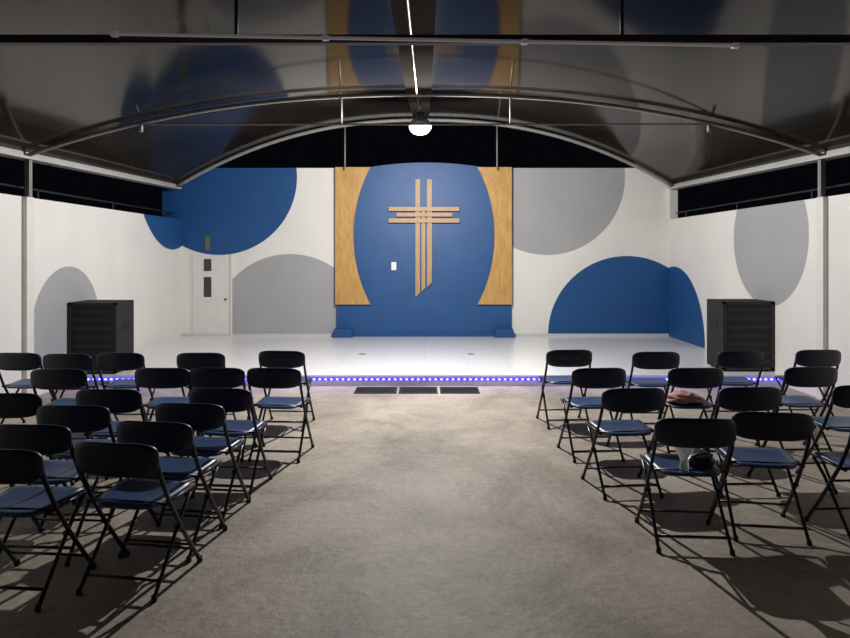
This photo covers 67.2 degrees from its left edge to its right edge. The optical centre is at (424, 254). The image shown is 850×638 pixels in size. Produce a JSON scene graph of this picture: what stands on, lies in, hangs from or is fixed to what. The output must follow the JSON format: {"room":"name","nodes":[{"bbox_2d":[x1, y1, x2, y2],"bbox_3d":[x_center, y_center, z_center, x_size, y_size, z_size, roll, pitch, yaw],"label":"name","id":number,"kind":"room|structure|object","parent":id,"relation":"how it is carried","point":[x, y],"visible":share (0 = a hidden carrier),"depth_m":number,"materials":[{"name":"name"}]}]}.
{"room":"house of worship","nodes":[
{"label":"house of worship","id":0,"kind":"room"},
{"bbox_2d":[0,193,180,394],"bbox_3d":[-4.755,0.510,4.150,0.150,2.380,16.300,0,0,0],"label":"wall","id":1,"kind":"structure","parent":0,"point":[81,252],"depth_m":8.80,"materials":[{"name":"paint"}]},
{"bbox_2d":[22,159,33,393],"bbox_3d":[-4.650,0.292,7.500,0.060,2.815,0.140,0,0,0],"label":"pilaster","id":2,"kind":"object","parent":1,"relation":"attached to","point":[27,199],"visible":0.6,"depth_m":7.46,"materials":[{"name":"white paint"}]},
{"bbox_2d":[0,183,174,216],"bbox_3d":[-4.780,-0.742,4.200,0.026,0.143,16.000,0,0,0],"label":"railing","id":3,"kind":"object","parent":1,"relation":"on","point":[3,184],"visible":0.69,"depth_m":8.88,"materials":[{"name":"black metal"}]},
{"bbox_2d":[162,168,668,333],"bbox_3d":[-0.095,0.014,12.375,9.910,3.372,0.150,0,0,0],"label":"wall","id":4,"kind":"structure","parent":0,"point":[590,246],"depth_m":12.30,"materials":[{"name":"paint"}]},
{"bbox_2d":[205,236,209,249],"bbox_3d":[-4.180,-0.231,12.290,0.096,0.269,0.017,0,0,0],"label":"wall plaque","id":5,"kind":"object","parent":4,"relation":"attached to","point":[207,238],"visible":1,"depth_m":12.29,"materials":[{"name":"yellow"}]},
{"bbox_2d":[191,254,231,335],"bbox_3d":[-4.098,0.770,12.275,0.798,1.579,0.048,0,0,0],"label":"door","id":6,"kind":"structure","parent":4,"relation":"in","point":[212,275],"depth_m":12.29,"materials":[{"name":"white paint"}]},
{"bbox_2d":[332,163,514,337],"bbox_3d":[-0.029,-0.104,12.180,3.442,3.328,0.239,0,0,0],"label":"backdrop panel","id":7,"kind":"object","parent":4,"relation":"attached to","point":[462,252],"visible":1,"depth_m":12.24,"materials":[{"name":"paint"}]},
{"bbox_2d":[335,167,370,303],"bbox_3d":[-1.374,-0.365,12.209,0.673,2.614,0.057,0,0,0],"label":"panel","id":8,"kind":"object","parent":7,"relation":"attached to","point":[349,182],"visible":1,"depth_m":12.18,"materials":[{"name":"brown wood"}]},
{"bbox_2d":[391,262,395,269],"bbox_3d":[-0.596,0.211,12.227,0.096,0.154,0.019,0,0,0],"label":"light switch","id":9,"kind":"object","parent":7,"relation":"attached to","point":[393,264],"visible":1,"depth_m":12.22,"materials":[{"name":"white plastic"}]},
{"bbox_2d":[389,179,458,296],"bbox_3d":[-0.019,-0.317,12.194,1.345,2.249,0.087,0,0,0],"label":"cross","id":10,"kind":"object","parent":7,"relation":"attached to","point":[417,220],"depth_m":12.18,"materials":[{"name":"brown wood"}]},
{"bbox_2d":[477,167,511,303],"bbox_3d":[1.326,-0.365,12.209,0.653,2.614,0.057,0,0,0],"label":"panel","id":11,"kind":"object","parent":7,"relation":"attached to","point":[498,183],"visible":1,"depth_m":12.18,"materials":[{"name":"brown wood"}]},
{"bbox_2d":[181,334,668,335],"bbox_3d":[0.000,1.535,12.292,9.360,0.050,0.014,0,0,0],"label":"baseboard","id":12,"kind":"structure","parent":4,"relation":"attached to","point":[181,334],"depth_m":12.28,"materials":[{"name":"grey"}]},
{"bbox_2d":[668,189,677,219],"bbox_3d":[4.735,-0.980,12.239,0.150,0.600,0.118,0,0,0],"label":"post","id":13,"kind":"object","parent":4,"relation":"on","point":[672,193],"visible":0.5,"depth_m":12.18,"materials":[{"name":"white paint"}]},
{"bbox_2d":[0,386,849,637],"bbox_3d":[0.000,1.775,4.300,9.760,0.150,16.600,0,0,0],"label":"floor","id":14,"kind":"structure","parent":0,"point":[438,515],"depth_m":3.81,"materials":[{"name":"concrete"}]},
{"bbox_2d":[0,353,57,423],"bbox_3d":[-3.851,1.310,6.251,0.472,0.781,0.483,0,0,2],"label":"folding chair","id":15,"kind":"object","parent":14,"relation":"on","point":[8,361],"visible":0.67,"depth_m":6.03,"materials":[{"name":"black plastic"}]},
{"bbox_2d":[0,393,74,486],"bbox_3d":[-2.812,1.310,4.488,0.472,0.781,0.483,0,0,-2],"label":"folding chair","id":16,"kind":"object","parent":14,"relation":"on","point":[12,405],"visible":0.34,"depth_m":4.27,"materials":[{"name":"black plastic"}]},
{"bbox_2d":[0,449,96,611],"bbox_3d":[-2.035,1.310,3.263,0.472,0.781,0.483,0,0,5],"label":"folding chair","id":17,"kind":"object","parent":14,"relation":"on","point":[17,466],"visible":0.97,"depth_m":3.18,"materials":[{"name":"blue plastic"}]},
{"bbox_2d":[0,424,113,566],"bbox_3d":[-2.151,1.310,3.699,0.472,0.781,0.483,0,0,3],"label":"folding chair","id":18,"kind":"object","parent":14,"relation":"on","point":[42,439],"visible":0.76,"depth_m":3.49,"materials":[{"name":"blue plastic"}]},
{"bbox_2d":[30,369,107,439],"bbox_3d":[-2.983,1.310,5.396,0.472,0.781,0.483,0,0,-1],"label":"folding chair","id":19,"kind":"object","parent":14,"relation":"on","point":[45,379],"visible":0.54,"depth_m":5.18,"materials":[{"name":"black plastic"}]},
{"bbox_2d":[43,354,111,435],"bbox_3d":[-3.356,1.310,6.189,0.472,0.781,0.483,0,0,-1],"label":"folding chair","id":20,"kind":"object","parent":14,"relation":"on","point":[50,361],"visible":0.48,"depth_m":5.97,"materials":[{"name":"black plastic"}]},
{"bbox_2d":[36,405,126,530],"bbox_3d":[-2.174,1.310,4.144,0.472,0.781,0.483,0,0,0],"label":"folding chair","id":21,"kind":"object","parent":14,"relation":"on","point":[78,418],"visible":0.47,"depth_m":3.92,"materials":[{"name":"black plastic"}]},
{"bbox_2d":[76,389,155,500],"bbox_3d":[-2.188,1.310,4.617,0.472,0.781,0.483,0,0,0],"label":"folding chair","id":22,"kind":"object","parent":14,"relation":"on","point":[117,401],"visible":0.56,"depth_m":4.40,"materials":[{"name":"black plastic"}]},
{"bbox_2d":[96,353,155,420],"bbox_3d":[-2.886,1.310,6.251,0.472,0.781,0.483,0,0,0],"label":"folding chair","id":23,"kind":"object","parent":14,"relation":"on","point":[104,361],"visible":0.66,"depth_m":6.04,"materials":[{"name":"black plastic"}]},
{"bbox_2d":[74,441,202,602],"bbox_3d":[-1.501,1.310,3.360,0.472,0.781,0.483,0,0,9],"label":"folding chair","id":24,"kind":"object","parent":14,"relation":"on","point":[129,461],"visible":1,"depth_m":3.23,"materials":[{"name":"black plastic"}]},
{"bbox_2d":[134,368,204,456],"bbox_3d":[-2.157,1.310,5.442,0.472,0.781,0.483,0,0,0],"label":"folding chair","id":25,"kind":"object","parent":14,"relation":"on","point":[154,378],"visible":0.56,"depth_m":5.22,"materials":[{"name":"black plastic"}]},
{"bbox_2d":[117,420,227,562],"bbox_3d":[-1.484,1.310,3.761,0.472,0.781,0.483,0,0,8],"label":"folding chair","id":26,"kind":"object","parent":14,"relation":"on","point":[164,436],"visible":0.84,"depth_m":3.60,"materials":[{"name":"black plastic"}]},
{"bbox_2d":[155,403,250,528],"bbox_3d":[-1.453,1.310,4.196,0.472,0.781,0.483,0,0,6],"label":"folding chair","id":27,"kind":"object","parent":14,"relation":"on","point":[200,416],"visible":0.81,"depth_m":4.03,"materials":[{"name":"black plastic"}]},
{"bbox_2d":[177,353,235,419],"bbox_3d":[-2.130,1.310,6.251,0.472,0.781,0.483,0,0,-2],"label":"folding chair","id":28,"kind":"object","parent":14,"relation":"on","point":[189,361],"visible":0.32,"depth_m":6.03,"materials":[{"name":"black plastic"}]},
{"bbox_2d":[189,368,256,461],"bbox_3d":[-1.715,1.310,5.442,0.472,0.781,0.483,0,0,-2],"label":"folding chair","id":29,"kind":"object","parent":14,"relation":"on","point":[198,377],"visible":0.44,"depth_m":5.22,"materials":[{"name":"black plastic"}]},
{"bbox_2d":[189,388,272,498],"bbox_3d":[-1.409,1.310,4.649,0.472,0.781,0.483,0,0,5],"label":"folding chair","id":30,"kind":"object","parent":14,"relation":"on","point":[232,400],"visible":0.82,"depth_m":4.49,"materials":[{"name":"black plastic"}]},
{"bbox_2d":[247,368,313,462],"bbox_3d":[-1.227,1.310,5.442,0.472,0.781,0.483,0,0,4],"label":"folding chair","id":31,"kind":"object","parent":14,"relation":"on","point":[270,378],"visible":0.96,"depth_m":5.28,"materials":[{"name":"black plastic"}]},
{"bbox_2d":[259,351,314,430],"bbox_3d":[-1.376,1.310,6.378,0.472,0.781,0.483,0,0,3],"label":"folding chair","id":32,"kind":"object","parent":14,"relation":"on","point":[268,359],"visible":0.58,"depth_m":6.17,"materials":[{"name":"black plastic"}]},
{"bbox_2d":[354,387,397,393],"bbox_3d":[-0.613,1.692,8.020,0.525,0.016,0.360,0,0,0],"label":"floor mat","id":33,"kind":"object","parent":14,"relation":"on","point":[359,390],"visible":1,"depth_m":7.95,"materials":[{"name":"black rubber"}]},
{"bbox_2d":[399,387,437,393],"bbox_3d":[-0.084,1.692,8.020,0.481,0.016,0.360,0,0,0],"label":"floor mat","id":34,"kind":"object","parent":14,"relation":"on","point":[402,390],"visible":1,"depth_m":7.95,"materials":[{"name":"black rubber"}]},
{"bbox_2d":[87,336,785,385],"bbox_3d":[0.000,1.630,10.299,9.356,0.140,3.998,0,0,0],"label":"stage platform","id":35,"kind":"object","parent":14,"relation":"on","point":[325,356],"visible":0.64,"depth_m":10.04,"materials":[{"name":"tile"}]},
{"bbox_2d":[68,300,133,373],"bbox_3d":[-4.345,1.090,8.615,0.641,0.940,0.510,0,0,0],"label":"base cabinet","id":36,"kind":"object","parent":35,"relation":"on","point":[95,327],"visible":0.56,"depth_m":8.37,"materials":[{"name":"black painted wood"},{"name":"black plastic"},{"name":"metal"}]},
{"bbox_2d":[87,377,134,380],"bbox_3d":[-4.063,1.605,8.290,0.608,0.039,0.017,0,0,0],"label":"strip light","id":37,"kind":"object","parent":35,"relation":"attached to","point":[89,378],"depth_m":8.29,"materials":[{"name":"blue"}]},
{"bbox_2d":[310,377,542,380],"bbox_3d":[0.019,1.605,8.290,3.002,0.039,0.017,0,0,0],"label":"strip light","id":38,"kind":"object","parent":35,"relation":"attached to","point":[437,378],"depth_m":8.29,"materials":[{"name":"blue"}]},
{"bbox_2d":[707,299,773,370],"bbox_3d":[4.319,1.090,8.800,0.691,0.940,0.500,0,0,0],"label":"speaker","id":39,"kind":"object","parent":35,"relation":"on","point":[732,324],"visible":0.9,"depth_m":8.56,"materials":[{"name":"black plastic"},{"name":"metal"}]},
{"bbox_2d":[746,377,782,380],"bbox_3d":[4.393,1.605,8.290,0.466,0.039,0.017,0,0,0],"label":"strip light","id":40,"kind":"object","parent":35,"relation":"attached to","point":[750,378],"depth_m":8.29,"materials":[{"name":"blue"}]},
{"bbox_2d":[440,387,479,393],"bbox_3d":[0.431,1.692,8.020,0.488,0.016,0.360,0,0,0],"label":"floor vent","id":41,"kind":"object","parent":14,"relation":"on","point":[443,390],"visible":1,"depth_m":7.95,"materials":[{"name":"black metal"}]},
{"bbox_2d":[536,350,591,429],"bbox_3d":[1.400,1.310,6.443,0.472,0.781,0.483,0,0,-3],"label":"folding chair","id":42,"kind":"object","parent":14,"relation":"on","point":[556,358],"visible":0.82,"depth_m":6.25,"materials":[{"name":"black plastic"}]},
{"bbox_2d":[557,368,625,462],"bbox_3d":[1.415,1.310,5.442,0.472,0.781,0.483,0,0,-4],"label":"folding chair","id":43,"kind":"object","parent":14,"relation":"on","point":[589,378],"visible":0.91,"depth_m":5.25,"materials":[{"name":"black plastic"}]},
{"bbox_2d":[581,388,664,500],"bbox_3d":[1.437,1.310,4.649,0.472,0.781,0.483,0,0,-5],"label":"folding chair","id":44,"kind":"object","parent":14,"relation":"on","point":[623,400],"visible":0.97,"depth_m":4.49,"materials":[{"name":"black plastic"}]},
{"bbox_2d":[618,352,679,423],"bbox_3d":[2.211,1.310,6.314,0.472,0.781,0.483,0,0,0],"label":"folding chair","id":45,"kind":"object","parent":14,"relation":"on","point":[641,360],"visible":0.74,"depth_m":6.11,"materials":[{"name":"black plastic"}]},
{"bbox_2d":[634,418,736,555],"bbox_3d":[1.551,1.310,3.828,0.472,0.781,0.483,0,0,4],"label":"folding chair","id":46,"kind":"object","parent":14,"relation":"on","point":[673,432],"visible":0.85,"depth_m":3.67,"materials":[{"name":"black plastic"}]},
{"bbox_2d":[675,447,693,470],"bbox_3d":[1.515,1.152,3.737,0.110,0.202,0.110,0,0,0],"label":"drinking glass","id":47,"kind":"object","parent":46,"relation":"on","point":[684,454],"visible":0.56,"depth_m":3.71,"materials":[{"name":"clear glass"}]},
{"bbox_2d":[689,448,714,465],"bbox_3d":[1.645,1.202,3.874,0.170,0.088,0.247,0,0,0],"label":"handbag","id":48,"kind":"object","parent":46,"relation":"on","point":[700,457],"visible":0.7,"depth_m":3.77,"materials":[{"name":"black leather"}]},
{"bbox_2d":[649,368,723,461],"bbox_3d":[2.222,1.310,5.442,0.472,0.781,0.483,0,0,0],"label":"folding chair","id":49,"kind":"object","parent":14,"relation":"on","point":[690,378],"visible":0.65,"depth_m":5.23,"materials":[{"name":"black plastic"}]},
{"bbox_2d":[666,390,703,403],"bbox_3d":[2.202,1.206,5.459,0.320,0.112,0.262,0,0,0],"label":"jacket","id":50,"kind":"object","parent":49,"relation":"on","point":[678,396],"visible":0.97,"depth_m":5.38,"materials":[{"name":"pink fabric"}]},
{"bbox_2d":[699,351,764,418],"bbox_3d":[3.057,1.310,6.378,0.472,0.781,0.483,0,0,1],"label":"folding chair","id":51,"kind":"object","parent":14,"relation":"on","point":[728,359],"visible":0.73,"depth_m":6.17,"materials":[{"name":"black plastic"}]},
{"bbox_2d":[692,387,781,497],"bbox_3d":[2.276,1.310,4.684,0.472,0.781,0.483,0,0,-2],"label":"folding chair","id":52,"kind":"object","parent":14,"relation":"on","point":[731,398],"visible":0.51,"depth_m":4.46,"materials":[{"name":"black plastic"}]},
{"bbox_2d":[709,411,813,545],"bbox_3d":[2.077,1.310,3.966,0.472,0.781,0.483,0,0,8],"label":"folding chair","id":53,"kind":"object","parent":14,"relation":"on","point":[763,426],"visible":0.94,"depth_m":3.81,"materials":[{"name":"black plastic"}]},
{"bbox_2d":[755,367,837,450],"bbox_3d":[3.187,1.310,5.489,0.472,0.781,0.483,0,0,-3],"label":"folding chair","id":54,"kind":"object","parent":14,"relation":"on","point":[794,376],"visible":0.84,"depth_m":5.28,"materials":[{"name":"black plastic"}]},
{"bbox_2d":[774,350,840,416],"bbox_3d":[3.837,1.310,6.443,0.472,0.781,0.483,0,0,-2],"label":"folding chair","id":55,"kind":"object","parent":14,"relation":"on","point":[806,358],"visible":0.52,"depth_m":6.22,"materials":[{"name":"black plastic"}]},
{"bbox_2d":[795,385,849,493],"bbox_3d":[3.120,1.310,4.753,0.472,0.781,0.483,0,0,-2],"label":"folding chair","id":56,"kind":"object","parent":14,"relation":"on","point":[840,397],"visible":0.87,"depth_m":4.65,"materials":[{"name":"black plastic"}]},
{"bbox_2d":[804,434,849,539],"bbox_3d":[2.665,1.310,3.873,0.472,0.781,0.483,0,0,-3],"label":"folding chair","id":57,"kind":"object","parent":14,"relation":"on","point":[840,460],"visible":0.96,"depth_m":3.91,"materials":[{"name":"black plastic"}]},
{"bbox_2d":[0,0,849,183],"bbox_3d":[0.000,-1.759,4.325,9.360,1.691,15.650,0,0,0],"label":"ceiling","id":58,"kind":"structure","parent":0,"point":[50,95],"depth_m":6.02,"materials":[{"name":"metal"}]},
{"bbox_2d":[0,146,181,188],"bbox_3d":[-4.690,-1.089,4.300,0.180,0.531,15.600,0,0,0],"label":"gutter","id":59,"kind":"object","parent":58,"relation":"attached to","point":[4,152],"visible":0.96,"depth_m":8.65,"materials":[{"name":"paint"}]},
{"bbox_2d":[406,0,418,108],"bbox_3d":[-0.102,-1.858,5.500,0.022,1.371,13.003,0,0,0],"label":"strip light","id":60,"kind":"object","parent":58,"relation":"attached to","point":[407,1],"visible":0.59,"depth_m":5.21,"materials":[{"name":"white metal"}]},
{"bbox_2d":[408,97,431,134],"bbox_3d":[-0.060,-1.741,8.000,0.300,0.462,0.300,0,0,0],"label":"ceiling lamp","id":61,"kind":"object","parent":60,"relation":"hanging from","point":[420,118],"depth_m":7.92,"materials":[{"name":"white glass"}]},
{"bbox_2d":[0,0,849,44],"bbox_3d":[0.000,-1.444,3.900,9.340,0.318,0.050,0,0,0],"label":"tie beam","id":62,"kind":"structure","parent":58,"relation":"attached to","point":[4,39],"depth_m":3.88,"materials":[{"name":"grey metal"}]},
{"bbox_2d":[110,31,739,48],"bbox_3d":[0.000,-1.295,3.856,3.780,0.098,0.036,0,0,0],"label":"metal rod","id":63,"kind":"object","parent":62,"relation":"attached to","point":[114,34],"visible":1,"depth_m":3.84,"materials":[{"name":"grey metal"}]},
{"bbox_2d":[176,118,673,186],"bbox_3d":[0.000,-1.914,12.050,9.396,1.322,0.070,0,0,0],"label":"arch","id":64,"kind":"object","parent":58,"relation":"attached to","point":[237,155],"visible":0.9,"depth_m":12.02,"materials":[{"name":"metal"}]},
{"bbox_2d":[25,93,824,155],"bbox_3d":[0.000,-1.521,7.500,9.375,0.767,0.048,0,0,0],"label":"arch","id":65,"kind":"object","parent":58,"relation":"attached to","point":[140,124],"visible":0.98,"depth_m":7.48,"materials":[{"name":"metal"}]},
{"bbox_2d":[669,193,849,408],"bbox_3d":[4.755,0.510,4.150,0.150,2.380,16.300,0,0,0],"label":"wall","id":66,"kind":"structure","parent":0,"point":[768,252],"depth_m":8.57,"materials":[{"name":"paint"}]},
{"bbox_2d":[676,183,849,216],"bbox_3d":[4.780,-0.742,4.200,0.026,0.143,16.000,0,0,0],"label":"railing","id":67,"kind":"object","parent":66,"relation":"on","point":[845,184],"visible":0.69,"depth_m":8.87,"materials":[{"name":"black metal"}]},
{"bbox_2d":[668,146,849,188],"bbox_3d":[4.690,-1.089,4.300,0.180,0.531,15.600,0,0,0],"label":"gutter","id":68,"kind":"object","parent":67,"relation":"on","point":[841,152],"visible":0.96,"depth_m":8.65,"materials":[{"name":"paint"}]},
{"bbox_2d":[816,159,827,399],"bbox_3d":[4.650,0.292,7.500,0.060,2.815,0.140,0,0,0],"label":"pilaster","id":69,"kind":"object","parent":66,"relation":"attached to","point":[822,199],"visible":0.83,"depth_m":7.46,"materials":[{"name":"white paint"}]}
]}

